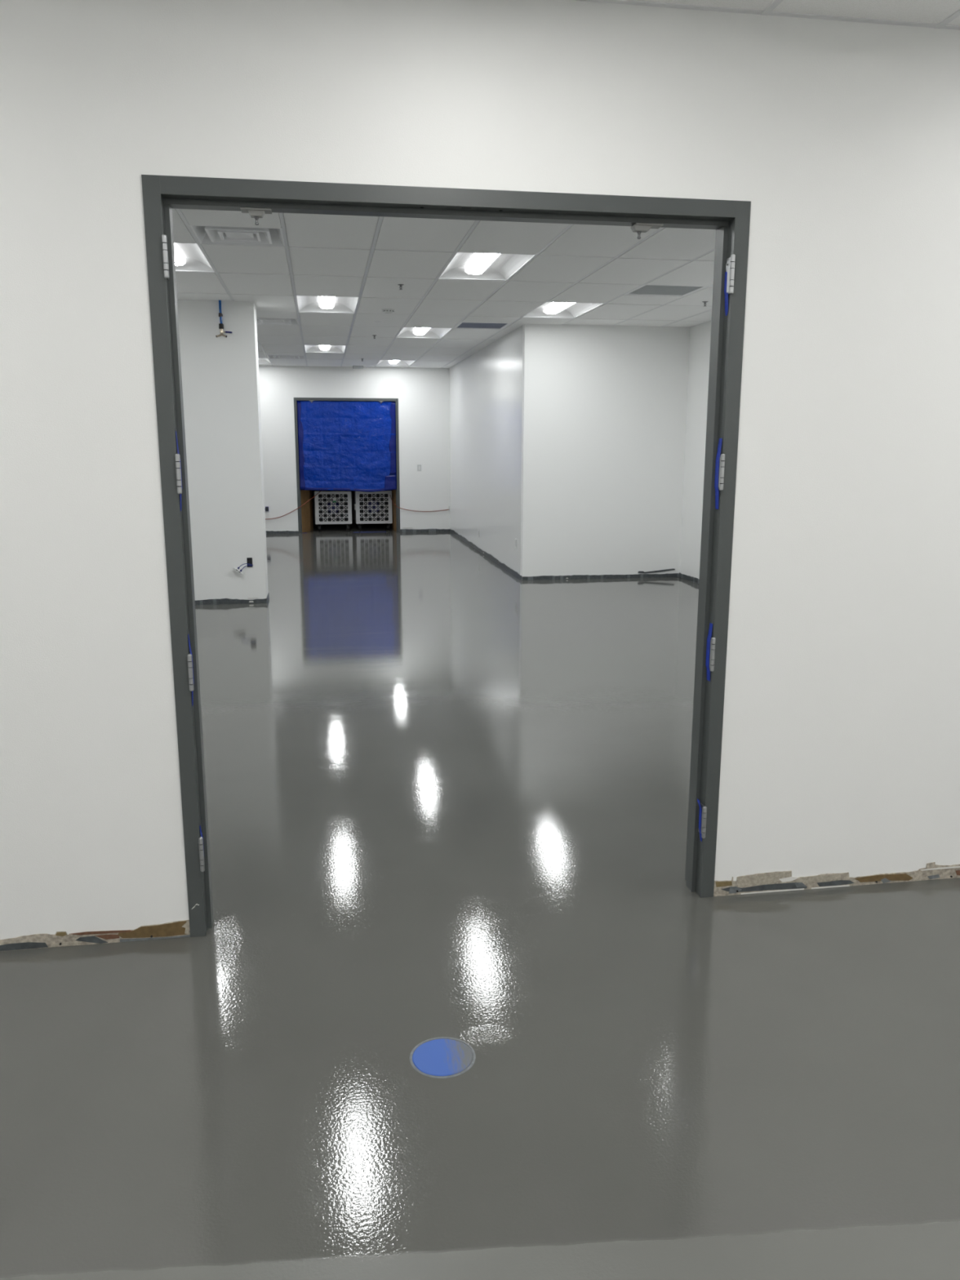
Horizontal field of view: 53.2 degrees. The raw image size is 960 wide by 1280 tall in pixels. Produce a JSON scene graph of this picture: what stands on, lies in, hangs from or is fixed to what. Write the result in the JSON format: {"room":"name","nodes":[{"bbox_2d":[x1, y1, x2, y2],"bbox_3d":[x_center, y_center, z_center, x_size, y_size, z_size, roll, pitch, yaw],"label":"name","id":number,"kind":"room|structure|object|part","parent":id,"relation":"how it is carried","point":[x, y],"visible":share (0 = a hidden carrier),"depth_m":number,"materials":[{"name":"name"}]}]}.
{"room":"unfinished commercial room","nodes":[
{"label":"unfinished commercial room","id":0,"kind":"room"},
{"bbox_2d":[177,299,268,601],"bbox_3d":[-3.992,-2.008,10.022,3.333,3.300,0.420,-2,12,-9],"label":"wall","id":1,"kind":"structure","parent":0,"point":[220,380],"depth_m":10.03,"materials":[{"name":"white paint"}]},
{"bbox_2d":[215,300,231,337],"bbox_3d":[-2.603,-3.266,9.740,0.169,0.379,0.072,0,12,-2],"label":"valve","id":2,"kind":"object","parent":1,"relation":"attached to","point":[220,315],"visible":0.99,"depth_m":9.73,"materials":[{"name":"blue metal"}]},
{"bbox_2d":[195,597,266,604],"bbox_3d":[-3.960,-0.380,10.138,3.333,0.062,0.007,-2,12,-9],"label":"baseboard","id":3,"kind":"structure","parent":1,"relation":"attached to","point":[224,601],"depth_m":10.34,"materials":[{"name":"grey paint"}]},
{"bbox_2d":[233,557,253,574],"bbox_3d":[-2.533,-0.787,10.261,0.208,0.176,0.068,-2,12,-9],"label":"outlet","id":4,"kind":"object","parent":1,"relation":"attached to","point":[249,560],"visible":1,"depth_m":10.28,"materials":[{"name":"black plastic"}]},
{"bbox_3d":[-2.586,-0.737,10.256,0.100,0.079,0.047,-2,12,-9],"label":"plate","id":5,"kind":"part","parent":4,"relation":"part of","materials":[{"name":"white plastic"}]},
{"bbox_2d":[311,489,391,520],"bbox_3d":[-2.772,-3.848,20.051,3.300,2.900,3.230,-2,12,-9],"label":"wall","id":6,"kind":"structure","parent":0,"point":[313,491],"depth_m":21.71,"materials":[{"name":"grey"}]},
{"bbox_2d":[258,365,449,531],"bbox_3d":[-3.701,-3.672,18.184,6.586,3.300,0.150,-2,12,-9],"label":"wall","id":7,"kind":"structure","parent":0,"point":[423,394],"depth_m":18.28,"materials":[{"name":"white paint"}]},
{"bbox_2d":[266,530,298,533],"bbox_3d":[-5.217,-2.023,18.188,3.494,0.062,0.005,-2,12,-9],"label":"baseboard","id":8,"kind":"structure","parent":7,"relation":"attached to","point":[267,531],"depth_m":18.41,"materials":[{"name":"grey paint"}]},
{"bbox_2d":[267,490,320,519],"bbox_3d":[-3.804,-2.691,18.374,2.027,0.747,0.368,-5,13,-24],"label":"extension cord","id":9,"kind":"object","parent":7,"relation":"attached to","point":[320,491],"visible":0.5,"depth_m":18.34,"materials":[{"name":"brown plastic"}]},
{"bbox_2d":[293,397,399,533],"bbox_3d":[-2.537,-3.339,18.446,1.958,2.545,0.162,-2,12,-9],"label":"door frame","id":10,"kind":"structure","parent":7,"relation":"in","point":[295,399],"depth_m":18.29,"materials":[{"name":"grey paint"}]},
{"bbox_2d":[297,400,396,492],"bbox_3d":[-2.529,-3.684,18.324,1.849,1.704,0.033,-2,12,-9],"label":"tarp","id":11,"kind":"object","parent":10,"relation":"hanging from","point":[344,445],"visible":1,"depth_m":18.32,"materials":[{"name":"blue plastic"}]},
{"bbox_2d":[389,494,449,511],"bbox_3d":[-1.251,-2.669,18.786,1.267,0.312,0.444,3,12,16],"label":"extension cord","id":12,"kind":"object","parent":10,"relation":"hanging from","point":[448,509],"visible":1,"depth_m":18.77,"materials":[{"name":"brown plastic"}]},
{"bbox_2d":[417,464,421,471],"bbox_3d":[-1.175,-3.335,18.591,0.076,0.123,0.008,-2,12,-9],"label":"light switch","id":13,"kind":"object","parent":7,"relation":"attached to","point":[419,466],"visible":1,"depth_m":18.59,"materials":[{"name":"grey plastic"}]},
{"bbox_2d":[400,527,449,532],"bbox_3d":[-1.074,-2.167,18.846,0.984,0.092,0.007,-2,12,-9],"label":"baseboard","id":14,"kind":"structure","parent":7,"relation":"attached to","point":[401,530],"depth_m":18.84,"materials":[{"name":"grey paint"}]},
{"bbox_2d":[172,208,715,368],"bbox_3d":[-1.492,-3.605,10.489,8.547,0.023,15.470,-2,12,-9],"label":"ceiling","id":15,"kind":"structure","parent":0,"point":[366,258],"depth_m":8.39,"materials":[{"name":"tile"}]},
{"bbox_2d":[173,243,213,271],"bbox_3d":[-2.449,-3.041,7.486,0.626,0.107,1.204,-2,12,-9],"label":"ceiling light","id":16,"kind":"object","parent":15,"relation":"attached to","point":[188,256],"visible":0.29,"depth_m":7.84,"materials":[{"name":"white metal"}]},
{"bbox_2d":[173,243,185,265],"bbox_3d":[-2.449,-3.039,7.486,0.170,0.063,1.141,-2,12,-9],"label":"diffuser","id":17,"kind":"object","parent":16,"relation":"attached to","point":[180,254],"depth_m":7.70,"materials":[{"name":"white"}]},
{"bbox_2d":[189,225,284,246],"bbox_3d":[-1.683,-2.893,6.708,0.604,0.140,0.604,-2,12,-9],"label":"ceiling vent","id":18,"kind":"object","parent":15,"relation":"in","point":[205,234],"visible":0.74,"depth_m":6.80,"materials":[{"name":"white metal"}]},
{"bbox_2d":[257,358,271,364],"bbox_3d":[-4.000,-4.947,16.816,0.626,0.107,1.204,-2,12,-9],"label":"ceiling light","id":19,"kind":"object","parent":15,"relation":"attached to","point":[261,361],"visible":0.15,"depth_m":17.36,"materials":[{"name":"white"}]},
{"bbox_2d":[256,317,298,324],"bbox_3d":[-2.459,-3.846,11.373,0.604,0.140,0.604,-2,12,-9],"label":"ceiling vent","id":20,"kind":"object","parent":15,"relation":"in","point":[260,321],"visible":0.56,"depth_m":11.50,"materials":[{"name":"white metal"}]},
{"bbox_2d":[267,355,305,359],"bbox_3d":[-3.235,-4.798,16.038,0.604,0.140,0.604,-2,12,-9],"label":"ceiling vent","id":21,"kind":"object","parent":15,"relation":"in","point":[268,356],"visible":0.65,"depth_m":16.18,"materials":[{"name":"white metal"}]},
{"bbox_2d":[304,344,346,352],"bbox_3d":[-2.373,-4.509,14.681,0.626,0.107,1.204,-2,12,-9],"label":"ceiling light","id":22,"kind":"object","parent":15,"relation":"attached to","point":[310,348],"visible":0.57,"depth_m":15.14,"materials":[{"name":"white"}]},
{"bbox_2d":[319,345,330,350],"bbox_3d":[-2.373,-4.507,14.682,0.170,0.063,1.141,-2,12,-9],"label":"diffuser","id":23,"kind":"object","parent":22,"relation":"attached to","point":[321,347],"depth_m":14.81,"materials":[{"name":"white plastic"}]},
{"bbox_2d":[296,295,358,312],"bbox_3d":[-1.597,-3.556,10.016,0.626,0.107,1.204,-2,12,-9],"label":"ceiling light","id":24,"kind":"object","parent":15,"relation":"attached to","point":[305,303],"visible":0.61,"depth_m":10.32,"materials":[{"name":"white metal"}]},
{"bbox_2d":[318,296,335,308],"bbox_3d":[-1.597,-3.554,10.017,0.170,0.063,1.141,-2,12,-9],"label":"diffuser","id":25,"kind":"object","parent":24,"relation":"attached to","point":[324,302],"depth_m":10.08,"materials":[{"name":"white"}]},
{"bbox_2d":[352,365,363,368],"bbox_3d":[-2.268,-5.069,17.831,0.190,0.053,0.103,-2,12,-9],"label":"ceiling box","id":26,"kind":"object","parent":15,"relation":"attached to","point":[353,366],"visible":1,"depth_m":17.79,"materials":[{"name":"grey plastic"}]},
{"bbox_2d":[381,308,395,313],"bbox_3d":[-0.986,-3.543,10.333,0.150,0.048,0.150,-2,12,-9],"label":"smoke detector","id":27,"kind":"object","parent":15,"relation":"attached to","point":[384,310],"visible":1,"depth_m":10.29,"materials":[{"name":"white plastic"}]},
{"bbox_2d":[376,360,414,365],"bbox_3d":[-1.521,-5.024,17.212,0.626,0.107,1.204,-2,12,-9],"label":"ceiling light","id":28,"kind":"object","parent":15,"relation":"attached to","point":[382,362],"visible":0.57,"depth_m":17.69,"materials":[{"name":"white"}]},
{"bbox_2d":[388,360,399,364],"bbox_3d":[-1.521,-5.022,17.212,0.170,0.063,1.141,-2,12,-9],"label":"diffuser","id":29,"kind":"object","parent":28,"relation":"attached to","point":[390,362],"depth_m":17.43,"materials":[{"name":"white"}]},
{"bbox_2d":[396,327,451,337],"bbox_3d":[-0.745,-4.071,12.547,0.626,0.107,1.204,-2,12,-9],"label":"ceiling light","id":30,"kind":"object","parent":15,"relation":"attached to","point":[409,332],"visible":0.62,"depth_m":12.94,"materials":[{"name":"white metal"}]},
{"bbox_2d":[413,327,429,335],"bbox_3d":[-0.745,-4.069,12.547,0.170,0.063,1.141,-2,12,-9],"label":"diffuser","id":31,"kind":"object","parent":30,"relation":"attached to","point":[416,331],"depth_m":12.72,"materials":[{"name":"white plastic"}]},
{"bbox_2d":[454,322,510,328],"bbox_3d":[0.020,-3.886,11.777,0.604,0.057,0.604,-2,12,-9],"label":"ceiling vent","id":32,"kind":"object","parent":15,"relation":"in","point":[462,325],"visible":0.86,"depth_m":11.81,"materials":[{"name":"grey metal"}]},
{"bbox_2d":[439,252,534,279],"bbox_3d":[0.031,-3.119,7.882,0.626,0.107,1.204,-2,12,-9],"label":"ceiling light","id":33,"kind":"object","parent":15,"relation":"attached to","point":[464,265],"visible":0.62,"depth_m":8.10,"materials":[{"name":"white metal"}]},
{"bbox_2d":[465,253,500,274],"bbox_3d":[0.031,-3.117,7.883,0.170,0.063,1.141,-2,12,-9],"label":"diffuser","id":34,"kind":"object","parent":33,"relation":"attached to","point":[477,263],"depth_m":7.92,"materials":[{"name":"white"}]},
{"bbox_2d":[524,302,601,317],"bbox_3d":[0.882,-3.634,10.413,0.626,0.107,1.204,-2,12,-9],"label":"ceiling light","id":35,"kind":"object","parent":15,"relation":"attached to","point":[548,309],"visible":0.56,"depth_m":10.71,"materials":[{"name":"white"}]},
{"bbox_2d":[543,302,574,314],"bbox_3d":[0.882,-3.632,10.413,0.170,0.063,1.141,-2,12,-9],"label":"diffuser","id":36,"kind":"object","parent":35,"relation":"attached to","point":[551,308],"depth_m":10.52,"materials":[{"name":"white plastic"}]},
{"bbox_2d":[624,284,706,296],"bbox_3d":[1.744,-3.329,9.059,0.604,0.057,0.604,-2,12,-9],"label":"ceiling vent","id":37,"kind":"object","parent":15,"relation":"in","point":[645,290],"visible":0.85,"depth_m":9.07,"materials":[{"name":"grey metal"}]},
{"bbox_2d":[0,520,959,1279],"bbox_3d":[-0.903,-0.129,9.089,10.300,0.001,26.900,-2,12,-9],"label":"floor","id":38,"kind":"structure","parent":0,"point":[446,789],"depth_m":2.93,"materials":[{"name":"grey concrete"}]},
{"bbox_2d":[300,489,313,532],"bbox_3d":[-3.390,-2.684,18.959,0.082,1.050,0.850,1,12,5],"label":"cardboard sheet","id":39,"kind":"object","parent":38,"relation":"on","point":[306,495],"visible":0.71,"depth_m":18.80,"materials":[{"name":"brown cardboard"}]},
{"bbox_2d":[314,490,351,530],"bbox_3d":[-2.959,-2.620,19.347,0.720,0.775,0.616,-2,12,-9],"label":"air scrubber","id":40,"kind":"object","parent":38,"relation":"on","point":[331,507],"visible":0.96,"depth_m":19.13,"materials":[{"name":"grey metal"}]},
{"bbox_3d":[-2.949,-2.672,19.279,0.260,0.260,0.210,-2,12,-9],"label":"motor","id":41,"kind":"part","parent":40,"relation":"part of","materials":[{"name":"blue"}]},
{"bbox_3d":[-2.970,-2.698,19.402,0.696,0.621,0.006,-2,12,-9],"label":"panel","id":42,"kind":"part","parent":40,"relation":"part of","materials":[{"name":"white plastic"}]},
{"bbox_2d":[354,489,392,529],"bbox_3d":[-2.179,-2.645,19.473,0.746,0.775,0.612,-2,12,-9],"label":"air scrubber","id":43,"kind":"object","parent":38,"relation":"on","point":[375,507],"visible":0.94,"depth_m":19.24,"materials":[{"name":"white plastic"}]},
{"bbox_3d":[-2.157,-2.697,19.405,0.260,0.260,0.210,-2,12,-9],"label":"motor","id":44,"kind":"part","parent":43,"relation":"part of","materials":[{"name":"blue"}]},
{"bbox_3d":[-2.177,-2.722,19.529,0.696,0.621,0.006,-2,12,-9],"label":"panel","id":45,"kind":"part","parent":43,"relation":"part of","materials":[{"name":"white plastic"}]},
{"bbox_2d":[391,489,396,531],"bbox_3d":[-1.746,-2.750,19.296,0.036,1.050,0.952,-2,12,-12],"label":"cardboard sheet","id":46,"kind":"object","parent":38,"relation":"on","point":[393,491],"visible":0.64,"depth_m":19.11,"materials":[{"name":"brown cardboard"}]},
{"bbox_2d":[409,1036,475,1078],"bbox_3d":[-0.105,1.173,2.702,0.186,0.003,0.186,-2,12,-9],"label":"disc","id":47,"kind":"object","parent":38,"relation":"on","point":[437,1057],"visible":1,"depth_m":2.70,"materials":[{"name":"blue plastic"}]},
{"bbox_2d":[0,0,959,939],"bbox_3d":[0.012,-0.650,3.266,9.900,3.350,0.150,-2,12,-9],"label":"wall","id":48,"kind":"structure","parent":0,"point":[840,753],"depth_m":3.13,"materials":[{"name":"white paint"}]},
{"bbox_2d":[0,920,190,951],"bbox_3d":[-2.887,1.066,3.052,3.804,0.064,0.008,-2,12,-9],"label":"baseboard","id":49,"kind":"structure","parent":48,"relation":"attached to","point":[178,929],"depth_m":3.31,"materials":[{"name":"paper"}]},
{"bbox_2d":[141,174,751,937],"bbox_3d":[-0.071,-0.219,3.333,1.930,2.478,0.176,-2,12,-9],"label":"door frame","id":50,"kind":"structure","parent":48,"relation":"in","point":[731,220],"depth_m":3.17,"materials":[{"name":"grey paint"}]},
{"bbox_2d":[175,431,182,511],"bbox_3d":[-0.960,-0.539,3.066,0.006,0.250,0.032,-2,12,-9],"label":"tape","id":51,"kind":"object","parent":50,"relation":"attached to","point":[175,431],"visible":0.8,"depth_m":3.07,"materials":[{"name":"plastic"}]},
{"bbox_2d":[187,634,194,705],"bbox_3d":[-0.961,0.099,3.197,0.006,0.243,0.031,-2,12,-9],"label":"tape","id":52,"kind":"object","parent":50,"relation":"attached to","point":[188,634],"visible":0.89,"depth_m":3.20,"materials":[{"name":"plastic"}]},
{"bbox_2d":[247,209,265,217],"bbox_3d":[-0.701,-1.334,3.008,0.050,0.016,0.039,-2,12,-9],"label":"bracket","id":53,"kind":"object","parent":50,"relation":"attached to","point":[253,213],"depth_m":2.99,"materials":[{"name":"grey metal"}]},
{"bbox_2d":[631,225,652,232],"bbox_3d":[0.539,-1.373,3.206,0.064,0.016,0.039,-2,12,-9],"label":"bracket","id":54,"kind":"object","parent":50,"relation":"attached to","point":[636,228],"depth_m":3.19,"materials":[{"name":"grey"}]},
{"bbox_2d":[697,798,702,841],"bbox_3d":[0.828,0.680,3.621,0.013,0.160,0.036,-2,12,-9],"label":"tape","id":55,"kind":"object","parent":50,"relation":"attached to","point":[698,800],"visible":1,"depth_m":3.62,"materials":[{"name":"blue plastic"}]},
{"bbox_2d":[705,622,712,681],"bbox_3d":[0.833,0.044,3.491,0.006,0.213,0.034,-2,12,-9],"label":"tape","id":56,"kind":"object","parent":50,"relation":"attached to","point":[709,635],"visible":1,"depth_m":3.49,"materials":[{"name":"blue plastic"}]},
{"bbox_2d":[714,438,722,509],"bbox_3d":[0.834,-0.582,3.363,0.006,0.244,0.034,-2,12,-9],"label":"tape","id":57,"kind":"object","parent":50,"relation":"attached to","point":[719,447],"visible":1,"depth_m":3.36,"materials":[{"name":"blue plastic"}]},
{"bbox_2d":[724,271,728,315],"bbox_3d":[0.834,-1.171,3.246,0.006,0.142,0.028,-2,12,-9],"label":"tape","id":58,"kind":"object","parent":50,"relation":"attached to","point":[726,273],"visible":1,"depth_m":3.25,"materials":[{"name":"blue plastic"}]},
{"bbox_2d":[713,862,959,896],"bbox_3d":[2.848,0.878,3.968,3.974,0.082,0.008,-2,12,-9],"label":"baseboard","id":59,"kind":"structure","parent":48,"relation":"attached to","point":[772,882],"depth_m":3.72,"materials":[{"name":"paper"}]},
{"bbox_2d":[448,325,522,574],"bbox_3d":[0.039,-3.079,15.298,0.150,3.300,6.870,-2,12,-9],"label":"wall","id":60,"kind":"structure","parent":0,"point":[486,387],"depth_m":14.22,"materials":[{"name":"white paint"}]},
{"bbox_2d":[449,528,521,580],"bbox_3d":[-0.032,-1.485,15.554,0.007,0.075,6.980,-2,12,-9],"label":"baseboard","id":61,"kind":"structure","parent":60,"relation":"attached to","point":[490,556],"depth_m":14.53,"materials":[{"name":"grey rubber"}]},
{"bbox_2d":[515,537,517,548],"bbox_3d":[0.469,-1.255,12.464,0.008,0.124,0.120,-2,12,-9],"label":"wall outlet","id":62,"kind":"object","parent":60,"relation":"attached to","point":[516,540],"visible":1,"depth_m":12.43,"materials":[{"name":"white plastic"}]},
{"bbox_2d":[520,324,690,580],"bbox_3d":[1.561,-2.418,12.072,2.094,3.300,0.120,-2,12,-9],"label":"wall","id":63,"kind":"structure","parent":0,"point":[604,407],"depth_m":12.01,"materials":[{"name":"white paint"}]},
{"bbox_2d":[522,573,679,580],"bbox_3d":[1.569,-0.816,12.334,2.094,0.055,0.007,-2,12,-9],"label":"baseboard","id":64,"kind":"structure","parent":63,"relation":"attached to","point":[673,575],"depth_m":12.32,"materials":[{"name":"grey rubber"}]},
{"bbox_2d":[637,568,675,573],"bbox_3d":[2.287,-0.893,12.436,0.500,0.056,0.009,-2,12,-9],"label":"trim strip","id":65,"kind":"object","parent":63,"relation":"attached to","point":[666,570],"visible":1,"depth_m":12.43,"materials":[{"name":"grey metal"}]},
{"bbox_2d":[680,320,711,579],"bbox_3d":[3.350,-1.616,8.149,0.150,3.300,8.600,-2,12,-9],"label":"wall","id":66,"kind":"structure","parent":0,"point":[700,334],"depth_m":11.85,"materials":[{"name":"white paint"}]},
{"bbox_2d":[679,572,698,584],"bbox_3d":[3.280,-0.022,8.400,0.005,0.075,8.480,-2,12,-9],"label":"baseboard","id":67,"kind":"structure","parent":66,"relation":"attached to","point":[691,579],"depth_m":12.13,"materials":[{"name":"grey rubber"}]},
{"bbox_2d":[574,0,959,30],"bbox_3d":[0.629,-1.236,-0.706,9.900,0.020,7.500,-2,12,-9],"label":"ceiling","id":68,"kind":"structure","parent":0,"point":[935,14],"depth_m":3.02,"materials":[{"name":"tile"}]}
]}

